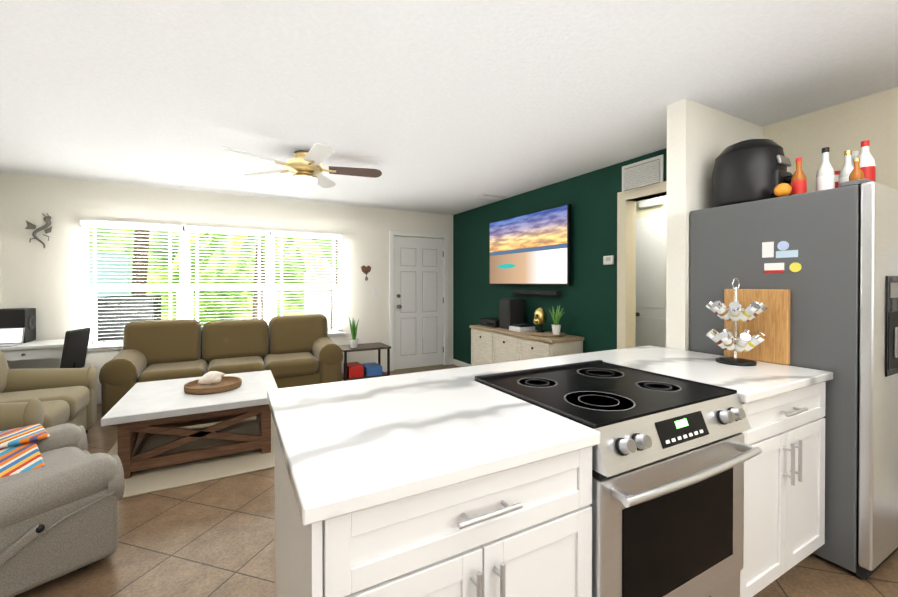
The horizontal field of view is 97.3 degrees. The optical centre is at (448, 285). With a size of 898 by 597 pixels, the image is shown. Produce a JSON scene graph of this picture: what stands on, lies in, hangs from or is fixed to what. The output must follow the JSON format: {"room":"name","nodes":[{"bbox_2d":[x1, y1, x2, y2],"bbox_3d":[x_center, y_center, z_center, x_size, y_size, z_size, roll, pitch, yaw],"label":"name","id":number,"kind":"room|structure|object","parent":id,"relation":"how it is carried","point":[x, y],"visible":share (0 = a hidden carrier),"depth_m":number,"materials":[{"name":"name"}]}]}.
{"room":"living room and kitchen","nodes":[
{"label":"living room and kitchen","id":0,"kind":"room"},
{"bbox_2d":[0,248,0,308],"bbox_3d":[-2.651,0.097,0.403,0.120,2.440,8.080,0,0,-28],"label":"wall","id":1,"kind":"structure","parent":0,"point":[0,278],"depth_m":3.98,"materials":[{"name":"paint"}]},
{"bbox_2d":[0,172,452,394],"bbox_3d":[-2.254,0.067,5.279,5.460,2.440,0.120,0,0,-28],"label":"wall","id":2,"kind":"structure","parent":0,"point":[46,282],"depth_m":4.56,"materials":[{"name":"paint"}]},
{"bbox_2d":[25,213,51,247],"bbox_3d":[-4.258,-0.578,4.099,0.205,0.368,0.040,0,0,-28],"label":"wall art","id":3,"kind":"object","parent":2,"relation":"attached to","point":[46,225],"visible":0.92,"depth_m":4.11,"materials":[{"name":"grey metal"}]},
{"bbox_2d":[81,225,344,350],"bbox_3d":[-2.765,-0.006,4.973,2.870,1.410,0.130,0,0,-28],"label":"window","id":4,"kind":"structure","parent":2,"relation":"in","point":[269,288],"depth_m":4.76,"materials":[{"name":"white"}]},
{"bbox_2d":[80,219,182,347],"bbox_3d":[-3.556,-0.022,4.466,0.913,1.383,0.060,0,0,-28],"label":"window blind","id":5,"kind":"object","parent":4,"relation":"attached to","point":[124,225],"visible":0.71,"depth_m":4.41,"materials":[{"name":"white paint"}]},
{"bbox_2d":[185,226,269,320],"bbox_3d":[-2.732,-0.025,4.912,0.913,1.383,0.060,0,0,-28],"label":"window blind","id":6,"kind":"object","parent":4,"relation":"attached to","point":[258,233],"visible":0.67,"depth_m":4.87,"materials":[{"name":"white paint"}]},
{"bbox_2d":[271,231,342,333],"bbox_3d":[-1.908,-0.027,5.358,0.913,1.383,0.060,0,0,-28],"label":"window blind","id":7,"kind":"object","parent":4,"relation":"attached to","point":[282,234],"visible":0.77,"depth_m":5.34,"materials":[{"name":"white paint"}]},
{"bbox_2d":[97,365,386,403],"bbox_3d":[-2.693,1.244,4.974,4.090,0.090,0.012,0,0,-28],"label":"baseboard","id":8,"kind":"structure","parent":2,"relation":"attached to","point":[384,368],"depth_m":5.61,"materials":[{"name":"white wood"}]},
{"bbox_2d":[361,265,370,280],"bbox_3d":[-1.204,-0.189,5.754,0.150,0.225,0.038,0,0,-28],"label":"plaque","id":9,"kind":"object","parent":2,"relation":"attached to","point":[366,270],"visible":0.94,"depth_m":5.75,"materials":[{"name":"brown wood"}]},
{"bbox_2d":[372,289,376,296],"bbox_3d":[-1.097,0.103,5.831,0.070,0.120,0.010,0,0,-28],"label":"light switch","id":10,"kind":"object","parent":2,"relation":"attached to","point":[374,292],"visible":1,"depth_m":5.83,"materials":[{"name":"white plastic"}]},
{"bbox_2d":[389,230,447,370],"bbox_3d":[-0.454,0.221,6.177,1.000,2.120,0.015,0,0,-28],"label":"door frame","id":11,"kind":"structure","parent":2,"relation":"attached to","point":[392,233],"depth_m":6.05,"materials":[{"name":"white wood"}]},
{"bbox_2d":[394,236,443,369],"bbox_3d":[-0.451,0.256,6.179,0.846,2.030,0.135,0,0,-28],"label":"back door","id":12,"kind":"structure","parent":2,"relation":"in","point":[418,302],"depth_m":6.19,"materials":[{"name":"white paint"}]},
{"bbox_2d":[0,0,897,214],"bbox_3d":[0.291,-1.183,1.987,6.810,0.100,8.320,0,0,-28],"label":"ceiling","id":13,"kind":"structure","parent":0,"point":[450,107],"depth_m":2.21,"materials":[{"name":"paint"}]},
{"bbox_2d":[222,143,381,192],"bbox_3d":[-1.212,-0.971,3.379,1.257,0.340,1.233,0,0,-28],"label":"ceiling fan","id":14,"kind":"object","parent":13,"relation":"hanging from","point":[306,168],"visible":1,"depth_m":3.34,"materials":[{"name":"gold metal"}]},
{"bbox_2d":[476,193,507,199],"bbox_3d":[0.549,-1.141,5.072,0.380,0.021,0.180,0,0,-28],"label":"ceiling vent","id":15,"kind":"object","parent":13,"relation":"in","point":[491,196],"visible":0.98,"depth_m":5.04,"materials":[{"name":"white metal"}]},
{"bbox_2d":[14,364,897,596],"bbox_3d":[0.291,1.357,2.003,6.810,0.100,8.320,0,0,-28],"label":"floor","id":16,"kind":"structure","parent":0,"point":[214,538],"depth_m":1.91,"materials":[{"name":"tile"}]},
{"bbox_2d":[0,339,82,368],"bbox_3d":[-4.056,0.925,3.866,0.640,0.740,0.500,0,0,-28],"label":"desk","id":17,"kind":"object","parent":16,"relation":"on","point":[42,349],"visible":0.44,"depth_m":3.71,"materials":[{"name":"white paint"}]},
{"bbox_2d":[0,328,24,346],"bbox_3d":[-4.149,0.477,3.673,0.220,0.157,0.186,0,0,-18],"label":"laptop","id":18,"kind":"object","parent":17,"relation":"on","point":[10,337],"visible":1,"depth_m":3.74,"materials":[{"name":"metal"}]},
{"bbox_2d":[0,308,35,342],"bbox_3d":[-4.274,0.390,3.888,0.250,0.330,0.240,0,0,-28],"label":"speaker","id":19,"kind":"object","parent":17,"relation":"on","point":[25,318],"visible":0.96,"depth_m":3.83,"materials":[{"name":"grey"}]},
{"bbox_2d":[0,351,97,433],"bbox_3d":[-3.252,0.884,2.754,0.955,0.837,1.384,0,0,-28],"label":"loveseat","id":20,"kind":"object","parent":16,"relation":"on","point":[45,398],"visible":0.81,"depth_m":3.13,"materials":[{"name":"beige"}]},
{"bbox_2d":[0,423,124,596],"bbox_3d":[-2.184,0.779,1.773,0.939,1.059,0.936,0,0,37],"label":"recliner","id":21,"kind":"object","parent":16,"relation":"on","point":[61,491],"visible":1,"depth_m":1.76,"materials":[{"name":"fabric"}]},
{"bbox_2d":[60,328,90,367],"bbox_3d":[-3.570,0.846,3.617,0.397,0.895,0.379,0,0,-28],"label":"office chair","id":22,"kind":"object","parent":16,"relation":"on","point":[74,352],"visible":0.29,"depth_m":3.62,"materials":[{"name":"grey"}]},
{"bbox_2d":[108,414,274,497],"bbox_3d":[-1.800,1.292,3.429,1.830,0.012,1.580,0,0,-28],"label":"rug","id":23,"kind":"object","parent":16,"relation":"on","point":[146,481],"visible":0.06,"depth_m":2.85,"materials":[{"name":"fabric"}]},
{"bbox_2d":[101,370,277,478],"bbox_3d":[-2.006,1.066,3.242,1.070,0.442,1.050,0,0,-28],"label":"coffee table","id":24,"kind":"object","parent":23,"relation":"on","point":[139,413],"visible":0.94,"depth_m":2.90,"materials":[{"name":"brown wood"}]},
{"bbox_2d":[184,376,241,394],"bbox_3d":[-1.947,0.818,3.267,0.412,0.052,0.412,0,0,-28],"label":"wicker tray","id":25,"kind":"object","parent":24,"relation":"on","point":[225,384],"visible":0.85,"depth_m":3.21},
{"bbox_2d":[198,371,224,385],"bbox_3d":[-1.958,0.759,3.257,0.193,0.114,0.114,0,0,-28],"label":"conch shell","id":26,"kind":"object","parent":25,"relation":"on","point":[211,378],"visible":1,"depth_m":3.22,"materials":[{"name":"white"}]},
{"bbox_2d":[99,314,342,417],"bbox_3d":[-2.432,0.831,4.520,2.224,0.920,0.925,0,0,-28],"label":"sofa","id":27,"kind":"object","parent":16,"relation":"on","point":[294,350],"visible":0.83,"depth_m":4.40,"materials":[{"name":"brown"}]},
{"bbox_2d":[338,342,390,380],"bbox_3d":[-1.097,1.028,5.059,0.600,0.520,0.420,0,0,-28],"label":"side table","id":28,"kind":"object","parent":16,"relation":"on","point":[354,370],"visible":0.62,"depth_m":4.94,"materials":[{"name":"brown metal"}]},
{"bbox_2d":[349,318,358,347],"bbox_3d":[-1.191,0.576,4.958,0.120,0.385,0.142,0,0,-28],"label":"potted plant","id":29,"kind":"object","parent":28,"relation":"on","point":[353,341],"visible":1,"depth_m":4.94,"materials":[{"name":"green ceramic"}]},
{"bbox_2d":[275,428,591,596],"bbox_3d":[-0.104,0.873,1.252,0.753,0.877,0.818,0,0,-28],"label":"base cabinet","id":30,"kind":"object","parent":16,"relation":"on","point":[523,530],"visible":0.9,"depth_m":0.93,"materials":[{"name":"white wood"}]},
{"bbox_2d":[267,345,832,525],"bbox_3d":[0.534,0.412,1.659,2.305,0.036,0.905,0,0,-28],"label":"countertop","id":31,"kind":"structure","parent":30,"relation":"on","point":[349,446],"depth_m":1.13,"materials":[{"name":"stone"}]},
{"bbox_2d":[705,278,767,365],"bbox_3d":[1.463,0.174,2.015,0.261,0.433,0.261,0,0,-28],"label":"spice rack","id":32,"kind":"object","parent":31,"relation":"on","point":[735,312],"visible":1,"depth_m":1.97,"materials":[{"name":"silver plastic"}]},
{"bbox_2d":[724,289,790,364],"bbox_3d":[1.613,0.203,2.080,0.032,0.374,0.290,0,0,-28],"label":"cutting board","id":33,"kind":"object","parent":31,"relation":"on","point":[771,323],"visible":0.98,"depth_m":2.02,"materials":[{"name":"brown wood"}]},
{"bbox_2d":[469,325,583,365],"bbox_3d":[0.813,0.903,4.590,0.457,0.775,1.540,0,0,-28],"label":"sideboard","id":34,"kind":"object","parent":16,"relation":"on","point":[491,345],"visible":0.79,"depth_m":4.38,"materials":[{"name":"beige wood"}]},
{"bbox_2d":[480,317,498,327],"bbox_3d":[0.606,0.467,5.078,0.283,0.090,0.360,0,0,-28],"label":"receiver","id":35,"kind":"object","parent":34,"relation":"on","point":[491,322],"visible":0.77,"depth_m":4.99,"materials":[{"name":"black plastic"}]},
{"bbox_2d":[499,298,523,328],"bbox_3d":[0.762,0.334,4.809,0.224,0.360,0.220,0,0,-28],"label":"speaker","id":36,"kind":"object","parent":34,"relation":"on","point":[511,310],"visible":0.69,"depth_m":4.72,"materials":[{"name":"grey plastic"}]},
{"bbox_2d":[509,323,534,331],"bbox_3d":[0.845,0.478,4.577,0.220,0.075,0.210,0,0,-28],"label":"game console","id":37,"kind":"object","parent":34,"relation":"on","point":[521,327],"visible":1,"depth_m":4.51,"materials":[{"name":"white plastic"}]},
{"bbox_2d":[531,331,564,336],"bbox_3d":[1.048,0.509,4.181,0.350,0.018,0.350,0,0,-28],"label":"tray","id":38,"kind":"object","parent":34,"relation":"on","point":[546,334],"visible":0.81,"depth_m":4.08,"materials":[{"name":"beige wood"}]},
{"bbox_2d":[533,308,546,332],"bbox_3d":[0.989,0.366,4.284,0.154,0.265,0.140,0,0,-28],"label":"head sculpture","id":39,"kind":"object","parent":38,"relation":"on","point":[540,316],"visible":1,"depth_m":4.24,"materials":[{"name":"gold metal"}]},
{"bbox_2d":[549,305,563,334],"bbox_3d":[1.122,0.349,4.085,0.100,0.302,0.212,0,0,-28],"label":"potted plant","id":40,"kind":"object","parent":38,"relation":"on","point":[556,325],"visible":1,"depth_m":4.07,"materials":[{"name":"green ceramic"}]},
{"bbox_2d":[475,360,761,596],"bbox_3d":[0.614,0.835,1.524,0.756,0.910,0.736,0,0,-28],"label":"range","id":41,"kind":"object","parent":16,"relation":"on","point":[671,455],"visible":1,"depth_m":1.28,"materials":[{"name":"silver metal"}]},
{"bbox_2d":[740,381,825,596],"bbox_3d":[1.270,0.869,1.916,0.759,0.877,0.678,0,0,-28],"label":"base cabinet","id":42,"kind":"object","parent":16,"relation":"on","point":[784,501],"visible":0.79,"depth_m":1.63,"materials":[{"name":"white wood"}]},
{"bbox_2d":[690,178,897,579],"bbox_3d":[2.053,0.408,2.232,0.878,1.771,0.867,0,0,-28],"label":"fridge","id":43,"kind":"object","parent":16,"relation":"on","point":[828,258],"visible":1,"depth_m":1.82,"materials":[{"name":"grey metal"}]},
{"bbox_2d":[712,139,792,206],"bbox_3d":[1.764,-0.653,2.283,0.330,0.385,0.423,0,0,-28],"label":"air fryer","id":44,"kind":"object","parent":43,"relation":"on","point":[748,170],"visible":0.77,"depth_m":2.19,"materials":[{"name":"black plastic"}]},
{"bbox_2d":[774,183,791,196],"bbox_3d":[1.722,-0.495,2.037,0.070,0.072,0.072,0,0,-28],"label":"fruit","id":45,"kind":"object","parent":43,"relation":"on","point":[782,189],"visible":0.9,"depth_m":2.02,"materials":[{"name":"orange food"}]},
{"bbox_2d":[791,157,806,194],"bbox_3d":[1.802,-0.559,2.035,0.062,0.200,0.062,0,0,-28],"label":"hot sauce bottle","id":46,"kind":"object","parent":43,"relation":"on","point":[799,182],"visible":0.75,"depth_m":2.02,"materials":[{"name":"red glass"}]},
{"bbox_2d":[816,147,834,190],"bbox_3d":[1.906,-0.578,2.000,0.070,0.240,0.070,0,0,-28],"label":"clear bottle","id":47,"kind":"object","parent":43,"relation":"on","point":[825,177],"visible":0.85,"depth_m":1.98,"materials":[{"name":"white glass"}]},
{"bbox_2d":[834,171,840,187],"bbox_3d":[2.163,-0.550,2.241,0.094,0.180,0.094,0,0,-28],"label":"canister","id":48,"kind":"object","parent":43,"relation":"on","point":[837,173],"visible":0.1,"depth_m":2.20,"materials":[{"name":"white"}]},
{"bbox_2d":[839,150,853,186],"bbox_3d":[2.005,-0.568,1.986,0.066,0.220,0.066,0,0,-28],"label":"clear bottle","id":49,"kind":"object","parent":43,"relation":"on","point":[846,170],"visible":0.6,"depth_m":1.97,"materials":[{"name":"white glass"}]},
{"bbox_2d":[851,151,857,166],"bbox_3d":[2.136,-0.584,2.079,0.060,0.250,0.060,0,0,-28],"label":"bottle","id":50,"kind":"object","parent":43,"relation":"on","point":[854,155],"visible":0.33,"depth_m":2.07,"materials":[{"name":"white"}]},
{"bbox_2d":[849,158,863,180],"bbox_3d":[1.946,-0.533,1.886,0.052,0.150,0.052,0,0,-28],"label":"bottle","id":51,"kind":"object","parent":43,"relation":"on","point":[857,173],"visible":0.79,"depth_m":1.88,"materials":[{"name":"orange glass"}]},
{"bbox_2d":[859,140,875,181],"bbox_3d":[2.095,-0.593,1.988,0.074,0.270,0.074,0,0,-28],"label":"syrup bottle","id":52,"kind":"object","parent":43,"relation":"on","point":[867,165],"visible":0.56,"depth_m":1.96,"materials":[{"name":"white"}]},
{"bbox_2d":[453,148,666,364],"bbox_3d":[1.101,0.070,4.690,0.120,2.440,4.110,0,0,-28],"label":"wall","id":53,"kind":"structure","parent":0,"point":[586,300],"depth_m":4.22,"materials":[{"name":"green paint"}]},
{"bbox_2d":[451,359,470,366],"bbox_3d":[0.809,1.243,5.079,0.030,0.090,3.160,0,0,-28],"label":"baseboard","id":54,"kind":"structure","parent":53,"relation":"attached to","point":[453,361],"depth_m":6.27,"materials":[{"name":"white wood"}]},
{"bbox_2d":[489,204,570,284],"bbox_3d":[0.931,-0.438,4.794,0.076,0.855,1.460,0,0,-28],"label":"tv","id":55,"kind":"object","parent":53,"relation":"attached to","point":[533,248],"visible":1,"depth_m":4.63,"materials":[{"name":"black plastic"}]},
{"bbox_2d":[512,290,560,295],"bbox_3d":[1.011,0.078,4.624,0.099,0.055,0.780,0,0,-28],"label":"soundbar","id":56,"kind":"object","parent":53,"relation":"attached to","point":[537,292],"visible":1,"depth_m":4.55,"materials":[{"name":"grey plastic"}]},
{"bbox_2d":[603,255,613,264],"bbox_3d":[1.519,-0.246,3.760,0.026,0.085,0.110,0,0,-28],"label":"thermostat","id":57,"kind":"object","parent":53,"relation":"attached to","point":[608,260],"visible":0.98,"depth_m":3.75,"materials":[{"name":"white plastic"}]},
{"bbox_2d":[617,181,666,348],"bbox_3d":[1.853,0.216,3.299,0.142,2.165,0.945,0,0,-28],"label":"door frame","id":58,"kind":"structure","parent":53,"relation":"attached to","point":[626,272],"depth_m":3.63,"materials":[{"name":"paint"}]},
{"bbox_2d":[622,154,663,193],"bbox_3d":[1.682,-0.967,3.457,0.024,0.260,0.400,0,0,-28],"label":"air vent","id":59,"kind":"object","parent":53,"relation":"in","point":[647,172],"visible":1,"depth_m":3.43,"materials":[{"name":"white metal"}]},
{"bbox_2d":[636,195,666,212],"bbox_3d":[1.910,0.068,5.128,0.120,2.440,4.110,0,0,-28],"label":"wall","id":60,"kind":"structure","parent":0,"point":[638,210],"depth_m":4.37,"materials":[{"name":"paint"}]},
{"bbox_2d":[636,214,665,347],"bbox_3d":[2.290,0.259,4.169,0.121,2.050,0.840,0,0,-28],"label":"hall door","id":61,"kind":"structure","parent":60,"relation":"in","point":[651,280],"depth_m":4.34,"materials":[{"name":"white paint"}]},
{"bbox_2d":[636,208,665,218],"bbox_3d":[2.340,0.228,4.196,0.011,2.130,0.980,0,0,-28],"label":"door frame","id":62,"kind":"structure","parent":60,"relation":"attached to","point":[661,211],"depth_m":4.37,"materials":[{"name":"paint"}]},
{"bbox_2d":[638,196,663,208],"bbox_3d":[2.228,-0.958,4.355,0.049,0.160,0.280,0,0,-28],"label":"door chime","id":63,"kind":"object","parent":60,"relation":"attached to","point":[652,202],"visible":0.56,"depth_m":4.32,"materials":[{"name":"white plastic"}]},
{"bbox_2d":[666,98,761,350],"bbox_3d":[1.861,0.083,2.697,1.040,2.440,0.120,0,0,-28],"label":"wall","id":64,"kind":"structure","parent":0,"point":[700,138],"depth_m":2.45,"materials":[{"name":"paint"}]},
{"bbox_2d":[762,87,897,191],"bbox_3d":[3.211,0.092,1.170,0.120,2.440,3.850,0,0,-28],"label":"wall","id":65,"kind":"structure","parent":0,"point":[841,128],"depth_m":2.45,"materials":[{"name":"paint"}]},
{"label":"outside","id":66,"kind":"structure","parent":0,"visible":0},
{"bbox_2d":[89,227,332,326],"bbox_3d":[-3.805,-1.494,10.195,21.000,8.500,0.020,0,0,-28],"label":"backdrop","id":67,"kind":"structure","parent":66,"point":[236,308],"depth_m":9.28,"materials":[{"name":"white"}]},
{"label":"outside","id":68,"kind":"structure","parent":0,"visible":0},
{"bbox_2d":[98,296,160,341],"bbox_3d":[-3.935,0.734,4.902,0.520,1.210,0.550,0,0,-28],"label":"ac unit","id":69,"kind":"object","parent":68,"point":[117,324],"visible":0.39,"depth_m":4.64,"materials":[{"name":"grey"}]},
{"bbox_2d":[89,253,332,341],"bbox_3d":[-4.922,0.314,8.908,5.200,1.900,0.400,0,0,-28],"label":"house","id":70,"kind":"structure","parent":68,"point":[312,306],"depth_m":8.11,"materials":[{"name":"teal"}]},
{"bbox_2d":[125,229,337,328],"bbox_3d":[-3.674,-0.450,7.764,6.855,3.552,2.604,0,0,-28],"label":"trees","id":71,"kind":"object","parent":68,"point":[204,265],"visible":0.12,"depth_m":7.49,"materials":[{"name":"brown plant"}]}
]}

